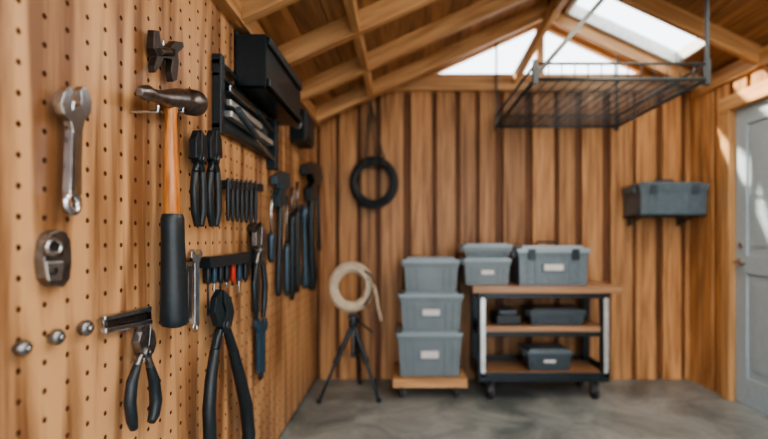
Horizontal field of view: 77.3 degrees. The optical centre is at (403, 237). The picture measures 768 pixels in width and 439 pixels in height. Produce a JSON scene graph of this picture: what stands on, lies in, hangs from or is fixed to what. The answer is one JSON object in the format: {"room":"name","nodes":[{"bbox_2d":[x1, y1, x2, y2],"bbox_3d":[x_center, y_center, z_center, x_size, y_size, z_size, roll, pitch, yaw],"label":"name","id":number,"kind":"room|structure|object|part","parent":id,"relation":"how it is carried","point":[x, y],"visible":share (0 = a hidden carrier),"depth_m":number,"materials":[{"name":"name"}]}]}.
{"room":"tool shed","nodes":[
{"label":"tool shed","id":0,"kind":"room"},
{"bbox_2d":[278,379,315,438],"bbox_3d":[-0.774,0.089,1.550,0.086,2.162,5.100,0,0,0],"label":"wall","id":1,"kind":"structure","parent":0,"point":[315,379],"depth_m":3.23,"materials":[{"name":"brown wood"}]},
{"bbox_2d":[0,0,316,438],"bbox_3d":[-0.709,0.104,1.735,0.043,2.072,4.470,0,0,0],"label":"pegboard","id":2,"kind":"object","parent":1,"relation":"attached to","point":[74,388],"depth_m":1.19,"materials":[{"name":"brown wood"}]},
{"bbox_3d":[-0.702,0.203,0.884,0.030,0.030,0.030,0,0,0],"label":"steel bolt knob","id":3,"kind":"part","parent":2,"relation":"part of","materials":[{"name":"silver metal"}]},
{"bbox_2d":[34,230,71,286],"bbox_3d":[-0.698,0.042,0.960,0.039,0.116,0.092,0,0,0],"label":"bracket","id":4,"kind":"object","parent":2,"relation":"attached to","point":[52,258],"visible":1,"depth_m":0.94,"materials":[{"name":"metal"}]},
{"bbox_3d":[-0.702,0.200,0.971,0.030,0.032,0.032,0,0,0],"label":"steel bolt knob","id":5,"kind":"part","parent":2,"relation":"part of","materials":[{"name":"silver metal"}]},
{"bbox_2d":[53,86,91,215],"bbox_3d":[-0.697,-0.184,1.001,0.038,0.278,0.094,0,0,0],"label":"wrench","id":6,"kind":"object","parent":2,"relation":"hanging from","point":[73,114],"visible":1,"depth_m":0.99,"materials":[{"name":"metal"}]},
{"bbox_3d":[-0.702,0.199,1.060,0.030,0.035,0.035,0,0,0],"label":"steel bolt knob","id":7,"kind":"part","parent":2,"relation":"part of","materials":[{"name":"silver metal"}]},
{"bbox_2d":[99,306,152,333],"bbox_3d":[-0.705,0.212,1.233,0.025,0.061,0.239,0,0,0],"label":"holder","id":8,"kind":"object","parent":2,"relation":"attached to","point":[132,318],"visible":1,"depth_m":1.21,"materials":[{"name":"metal"}]},
{"bbox_2d":[123,326,162,430],"bbox_3d":[-0.689,0.367,1.258,0.056,0.273,0.157,0,0,0],"label":"pliers","id":9,"kind":"object","parent":2,"relation":"hanging from","point":[143,341],"visible":1,"depth_m":1.24,"materials":[{"name":"rubber"}]},
{"bbox_2d":[147,30,183,81],"bbox_3d":[-0.689,-0.532,1.404,0.048,0.152,0.183,0,0,5],"label":"clamp","id":10,"kind":"object","parent":2,"relation":"attached to","point":[157,51],"visible":1,"depth_m":1.36,"materials":[{"name":"metal"}]},
{"bbox_2d":[129,85,207,327],"bbox_3d":[-0.671,-0.105,1.371,0.094,0.724,0.347,0,0,3],"label":"hammer","id":11,"kind":"object","parent":2,"relation":"hanging from","point":[174,306],"visible":1,"depth_m":1.35,"materials":[{"name":"rubber"}]},
{"bbox_2d":[186,262,193,322],"bbox_3d":[-0.700,0.175,1.538,0.032,0.198,0.057,0,0,0],"label":"wrench","id":12,"kind":"object","parent":2,"relation":"hanging from","point":[189,265],"visible":0.51,"depth_m":1.54,"materials":[{"name":"metal"}]},
{"bbox_2d":[187,249,202,331],"bbox_3d":[-0.700,0.174,1.590,0.032,0.276,0.084,0,0,0],"label":"wrench","id":13,"kind":"object","parent":2,"relation":"hanging from","point":[193,256],"visible":0.99,"depth_m":1.57,"materials":[{"name":"metal"}]},
{"bbox_2d":[190,130,207,226],"bbox_3d":[-0.679,-0.198,1.597,0.037,0.322,0.101,0,0,0],"label":"pliers","id":14,"kind":"object","parent":2,"relation":"hanging from","point":[198,148],"visible":1,"depth_m":1.57,"materials":[{"name":"black paint"}]},
{"bbox_2d":[206,130,222,226],"bbox_3d":[-0.679,-0.214,1.723,0.037,0.348,0.117,0,0,0],"label":"pliers","id":15,"kind":"object","parent":2,"relation":"hanging from","point":[214,140],"visible":0.94,"depth_m":1.70,"materials":[{"name":"black paint"}]},
{"bbox_2d":[199,252,253,315],"bbox_3d":[-0.692,0.191,1.929,0.050,0.256,0.552,0,0,0],"label":"rack","id":16,"kind":"object","parent":2,"relation":"attached to","point":[232,266],"visible":0.91,"depth_m":1.83,"materials":[{"name":"black paint"}]},
{"bbox_2d":[202,289,255,438],"bbox_3d":[-0.677,0.558,1.857,0.074,0.746,0.474,0,0,1],"label":"pliers","id":17,"kind":"object","parent":2,"relation":"hanging from","point":[221,310],"visible":1,"depth_m":1.74,"materials":[{"name":"black rubber"}]},
{"bbox_2d":[221,178,263,223],"bbox_3d":[-0.692,-0.162,2.068,0.050,0.196,0.462,0,0,0],"label":"rack","id":18,"kind":"object","parent":2,"relation":"attached to","point":[246,203],"visible":0.98,"depth_m":2.00,"materials":[{"name":"black metal"}]},
{"bbox_2d":[212,53,278,169],"bbox_3d":[-0.680,-0.525,2.175,0.074,0.330,0.770,0,0,0],"label":"rack","id":19,"kind":"object","parent":2,"relation":"attached to","point":[235,116],"visible":0.98,"depth_m":1.99,"materials":[{"name":"black metal"}]},
{"bbox_2d":[251,226,267,318],"bbox_3d":[-0.648,0.159,2.166,0.037,0.425,0.192,0,0,0],"label":"pliers","id":20,"kind":"object","parent":2,"relation":"hanging from","point":[259,234],"visible":1,"depth_m":2.14,"materials":[{"name":"metal"}]},
{"bbox_2d":[254,318,267,380],"bbox_3d":[-0.698,0.530,2.309,0.038,0.307,0.178,0,0,0],"label":"handle","id":21,"kind":"object","parent":2,"relation":"attached to","point":[260,327],"visible":1,"depth_m":2.29,"materials":[{"name":"black paint"}]},
{"bbox_2d":[234,29,301,125],"bbox_3d":[-0.642,-0.755,2.360,0.150,0.250,0.680,0,0,0],"label":"storage box","id":22,"kind":"object","parent":2,"relation":"attached to","point":[266,77],"visible":0.84,"depth_m":2.09,"materials":[{"name":"black paint"}]},
{"bbox_2d":[267,190,274,261],"bbox_3d":[-0.690,-0.062,2.492,0.041,0.372,0.066,0,0,-14],"label":"screwdriver","id":23,"kind":"object","parent":2,"relation":"hanging from","point":[270,237],"visible":0.99,"depth_m":2.47,"materials":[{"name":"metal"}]},
{"bbox_2d":[271,171,289,295],"bbox_3d":[-0.690,-0.029,2.670,0.054,0.687,0.303,0,0,0],"label":"wrench","id":24,"kind":"object","parent":2,"relation":"attached to","point":[281,179],"visible":1,"depth_m":2.61,"materials":[{"name":"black metal"}]},
{"bbox_2d":[283,196,289,295],"bbox_3d":[-0.692,0.047,2.807,0.049,0.585,0.041,0,0,0],"label":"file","id":25,"kind":"object","parent":2,"relation":"hanging from","point":[286,248],"visible":0.91,"depth_m":2.79,"materials":[{"name":"metal"}]},
{"bbox_2d":[288,188,295,299],"bbox_3d":[-0.692,0.037,2.944,0.050,0.687,0.043,0,0,0],"label":"pliers","id":26,"kind":"object","parent":2,"relation":"hanging from","point":[291,222],"visible":0.92,"depth_m":2.93,"materials":[{"name":"metal"}]},
{"bbox_2d":[293,182,300,291],"bbox_3d":[-0.691,-0.006,3.082,0.051,0.706,0.045,0,0,0],"label":"pliers","id":27,"kind":"object","parent":2,"relation":"hanging from","point":[296,209],"visible":0.85,"depth_m":3.06,"materials":[{"name":"metal"}]},
{"bbox_2d":[289,109,313,148],"bbox_3d":[-0.662,-0.710,3.135,0.110,0.200,0.290,0,0,0],"label":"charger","id":28,"kind":"object","parent":2,"relation":"attached to","point":[302,136],"visible":0.7,"depth_m":3.02,"materials":[{"name":"black paint"}]},
{"bbox_2d":[300,205,308,287],"bbox_3d":[-0.664,0.058,3.186,0.072,0.549,0.131,0,0,-19],"label":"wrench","id":29,"kind":"object","parent":2,"relation":"hanging from","point":[304,212],"visible":0.93,"depth_m":3.16,"materials":[{"name":"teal metal"}]},
{"bbox_2d":[301,162,322,289],"bbox_3d":[-0.677,-0.095,3.582,0.078,0.956,0.665,0,0,0],"label":"wrench","id":30,"kind":"object","parent":2,"relation":"attached to","point":[313,170],"visible":0.98,"depth_m":3.49,"materials":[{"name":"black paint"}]},
{"bbox_2d":[213,0,321,128],"bbox_3d":[-0.699,-0.939,1.460,0.064,0.095,4.920,0,0,0],"label":"trim","id":31,"kind":"structure","parent":1,"relation":"attached to","point":[232,9],"depth_m":2.03,"materials":[{"name":"brown wood"}]},
{"bbox_2d":[316,92,689,378],"bbox_3d":[0.832,-0.030,4.003,3.297,2.400,0.074,0,0,0],"label":"wall","id":32,"kind":"structure","parent":0,"point":[461,180],"depth_m":3.97,"materials":[{"name":"brown wood"}]},
{"bbox_2d":[350,99,397,209],"bbox_3d":[-0.242,-0.678,3.896,0.394,0.902,0.134,0,0,0],"label":"garden hose","id":33,"kind":"object","parent":32,"relation":"attached to","point":[374,160],"visible":1,"depth_m":3.86,"materials":[{"name":"black rubber"}]},
{"bbox_2d":[623,214,705,225],"bbox_3d":[2.055,-0.140,3.811,0.500,0.080,0.302,0,0,0],"label":"shelf bracket","id":34,"kind":"object","parent":32,"relation":"attached to","point":[677,216],"visible":1,"depth_m":3.68,"materials":[{"name":"black metal"}]},
{"bbox_2d":[621,179,708,215],"bbox_3d":[2.055,-0.322,3.794,0.546,0.282,0.322,0,0,0],"label":"storage bin","id":35,"kind":"object","parent":34,"relation":"on","point":[653,197],"visible":1,"depth_m":3.65,"materials":[{"name":"grey plastic"}]},
{"bbox_2d":[257,0,767,106],"bbox_3d":[0.865,-1.409,1.525,3.364,0.923,5.050,0,0,0],"label":"ceiling","id":36,"kind":"structure","parent":0,"point":[748,19],"depth_m":3.02,"materials":[{"name":"brown wood"}]},
{"bbox_2d":[235,0,762,123],"bbox_3d":[0.832,-1.356,1.488,3.141,0.936,4.977,0,0,0],"label":"rafters","id":37,"kind":"object","parent":36,"relation":"attached to","point":[356,23],"visible":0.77,"depth_m":3.15,"materials":[{"name":"brown wood"}]},
{"bbox_2d":[387,74,689,92],"bbox_3d":[1.065,-1.278,3.982,2.630,0.135,0.115,0,0,0],"label":"tie beam","id":38,"kind":"structure","parent":37,"relation":"attached to","point":[457,83],"depth_m":3.92,"materials":[{"name":"brown wood"}]},
{"bbox_2d":[427,23,655,73],"bbox_3d":[1.119,-1.576,4.000,2.114,0.508,0.060,0,0,0],"label":"window","id":39,"kind":"structure","parent":36,"relation":"attached to","point":[539,54],"depth_m":3.98,"materials":[{"name":"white glass"}]},
{"bbox_2d":[494,0,710,130],"bbox_3d":[1.240,-1.288,3.320,1.008,0.825,1.188,0,0,0],"label":"wire rack","id":40,"kind":"object","parent":36,"relation":"attached to","point":[508,117],"visible":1,"depth_m":2.96,"materials":[{"name":"grey metal"}]},
{"bbox_2d":[564,0,704,61],"bbox_3d":[1.697,-1.597,3.485,0.888,0.484,0.540,0,0,0],"label":"window","id":41,"kind":"structure","parent":36,"relation":"attached to","point":[575,11],"depth_m":3.73,"materials":[{"name":"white glass"}]},
{"bbox_2d":[279,378,767,438],"bbox_3d":[0.832,1.220,1.550,3.297,0.100,5.100,0,0,0],"label":"floor","id":42,"kind":"structure","parent":0,"point":[658,408],"depth_m":3.18,"materials":[{"name":"concrete"}]},
{"bbox_2d":[317,313,380,403],"bbox_3d":[-0.389,0.863,3.630,0.457,0.613,0.496,0,0,0],"label":"camera tripod","id":43,"kind":"object","parent":42,"relation":"on","point":[353,320],"visible":1,"depth_m":3.48,"materials":[{"name":"black paint"}]},
{"bbox_2d":[328,261,382,320],"bbox_3d":[-0.354,0.386,3.518,0.400,0.432,0.114,0,0,0],"label":"coiled hose","id":44,"kind":"object","parent":43,"relation":"on","point":[344,268],"visible":1,"depth_m":3.49,"materials":[{"name":"beige rubber"}]},
{"bbox_2d":[393,363,467,396],"bbox_3d":[0.189,1.094,3.693,0.540,0.152,0.477,0,0,0],"label":"dolly","id":45,"kind":"object","parent":42,"relation":"on","point":[461,381],"visible":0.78,"depth_m":3.46,"materials":[{"name":"brown wood"}]},
{"bbox_2d":[395,324,462,375],"bbox_3d":[0.189,0.850,3.700,0.506,0.335,0.400,0,0,0],"label":"storage bin","id":46,"kind":"object","parent":45,"relation":"on","point":[421,353],"visible":0.88,"depth_m":3.52,"materials":[{"name":"grey plastic"}]},
{"bbox_2d":[398,287,463,330],"bbox_3d":[0.199,0.539,3.700,0.491,0.285,0.400,0,0,0],"label":"storage bin","id":47,"kind":"object","parent":46,"relation":"on","point":[420,311],"visible":0.95,"depth_m":3.52,"materials":[{"name":"grey plastic"}]},
{"bbox_2d":[401,256,459,291],"bbox_3d":[0.199,0.269,3.700,0.436,0.255,0.400,0,0,0],"label":"storage bin","id":48,"kind":"object","parent":47,"relation":"on","point":[422,273],"visible":1,"depth_m":3.52,"materials":[{"name":"grey plastic"}]},
{"bbox_2d":[464,281,623,398],"bbox_3d":[1.029,0.757,3.659,1.078,0.825,0.477,0,0,0],"label":"rolling cart","id":49,"kind":"object","parent":42,"relation":"on","point":[488,370],"visible":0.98,"depth_m":3.46,"materials":[{"name":"brown wood"}]},
{"bbox_2d":[458,255,511,284],"bbox_3d":[0.605,0.239,3.640,0.366,0.210,0.340,0,0,0],"label":"storage bin","id":50,"kind":"object","parent":49,"relation":"on","point":[474,270],"visible":0.95,"depth_m":3.48,"materials":[{"name":"grey plastic"}]},
{"bbox_2d":[457,243,512,255],"bbox_3d":[0.605,0.086,3.640,0.376,0.095,0.360,0,0,0],"label":"lid","id":51,"kind":"object","parent":50,"relation":"on","point":[465,249],"visible":1,"depth_m":3.47,"materials":[{"name":"grey plastic"}]},
{"bbox_2d":[490,307,520,324],"bbox_3d":[0.769,0.587,3.650,0.182,0.104,0.260,0,0,0],"label":"tool case","id":52,"kind":"object","parent":49,"relation":"on","point":[500,315],"visible":1,"depth_m":3.53,"materials":[{"name":"black plastic"}]},
{"bbox_2d":[518,343,571,369],"bbox_3d":[1.065,0.894,3.639,0.346,0.150,0.283,0,0,0],"label":"storage bin","id":53,"kind":"object","parent":49,"relation":"on","point":[535,356],"visible":1,"depth_m":3.51,"materials":[{"name":"grey plastic"}]},
{"bbox_2d":[509,241,589,285],"bbox_3d":[1.080,0.183,3.634,0.541,0.322,0.372,0,0,0],"label":"box","id":54,"kind":"object","parent":49,"relation":"on","point":[531,265],"visible":0.96,"depth_m":3.47,"materials":[{"name":"grey plastic"}]},
{"bbox_2d":[520,304,586,324],"bbox_3d":[1.123,0.579,3.640,0.436,0.120,0.280,0,0,0],"label":"storage bin","id":55,"kind":"object","parent":49,"relation":"on","point":[534,314],"visible":1,"depth_m":3.51,"materials":[{"name":"grey plastic"}]},
{"bbox_2d":[690,64,767,394],"bbox_3d":[2.394,-0.040,1.500,0.072,2.420,5.000,0,0,0],"label":"wall","id":56,"kind":"structure","parent":0,"point":[705,118],"depth_m":3.72,"materials":[{"name":"brown wood"}]},
{"bbox_2d":[690,44,767,99],"bbox_3d":[2.357,-1.188,1.460,0.045,0.115,4.920,0,0,0],"label":"trim","id":57,"kind":"structure","parent":56,"relation":"attached to","point":[740,67],"depth_m":3.42,"materials":[{"name":"brown wood"}]},
{"bbox_2d":[719,79,767,400],"bbox_3d":[2.377,0.075,3.022,0.105,2.190,1.055,0,0,0],"label":"trim","id":58,"kind":"structure","parent":56,"relation":"attached to","point":[728,105],"depth_m":3.44,"materials":[{"name":"brown wood"}]},
{"bbox_2d":[732,98,767,415],"bbox_3d":[2.369,0.124,3.015,0.104,2.076,0.850,0,0,0],"label":"door","id":59,"kind":"structure","parent":56,"relation":"in","point":[751,262],"depth_m":3.29,"materials":[{"name":"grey paint"}]}
]}

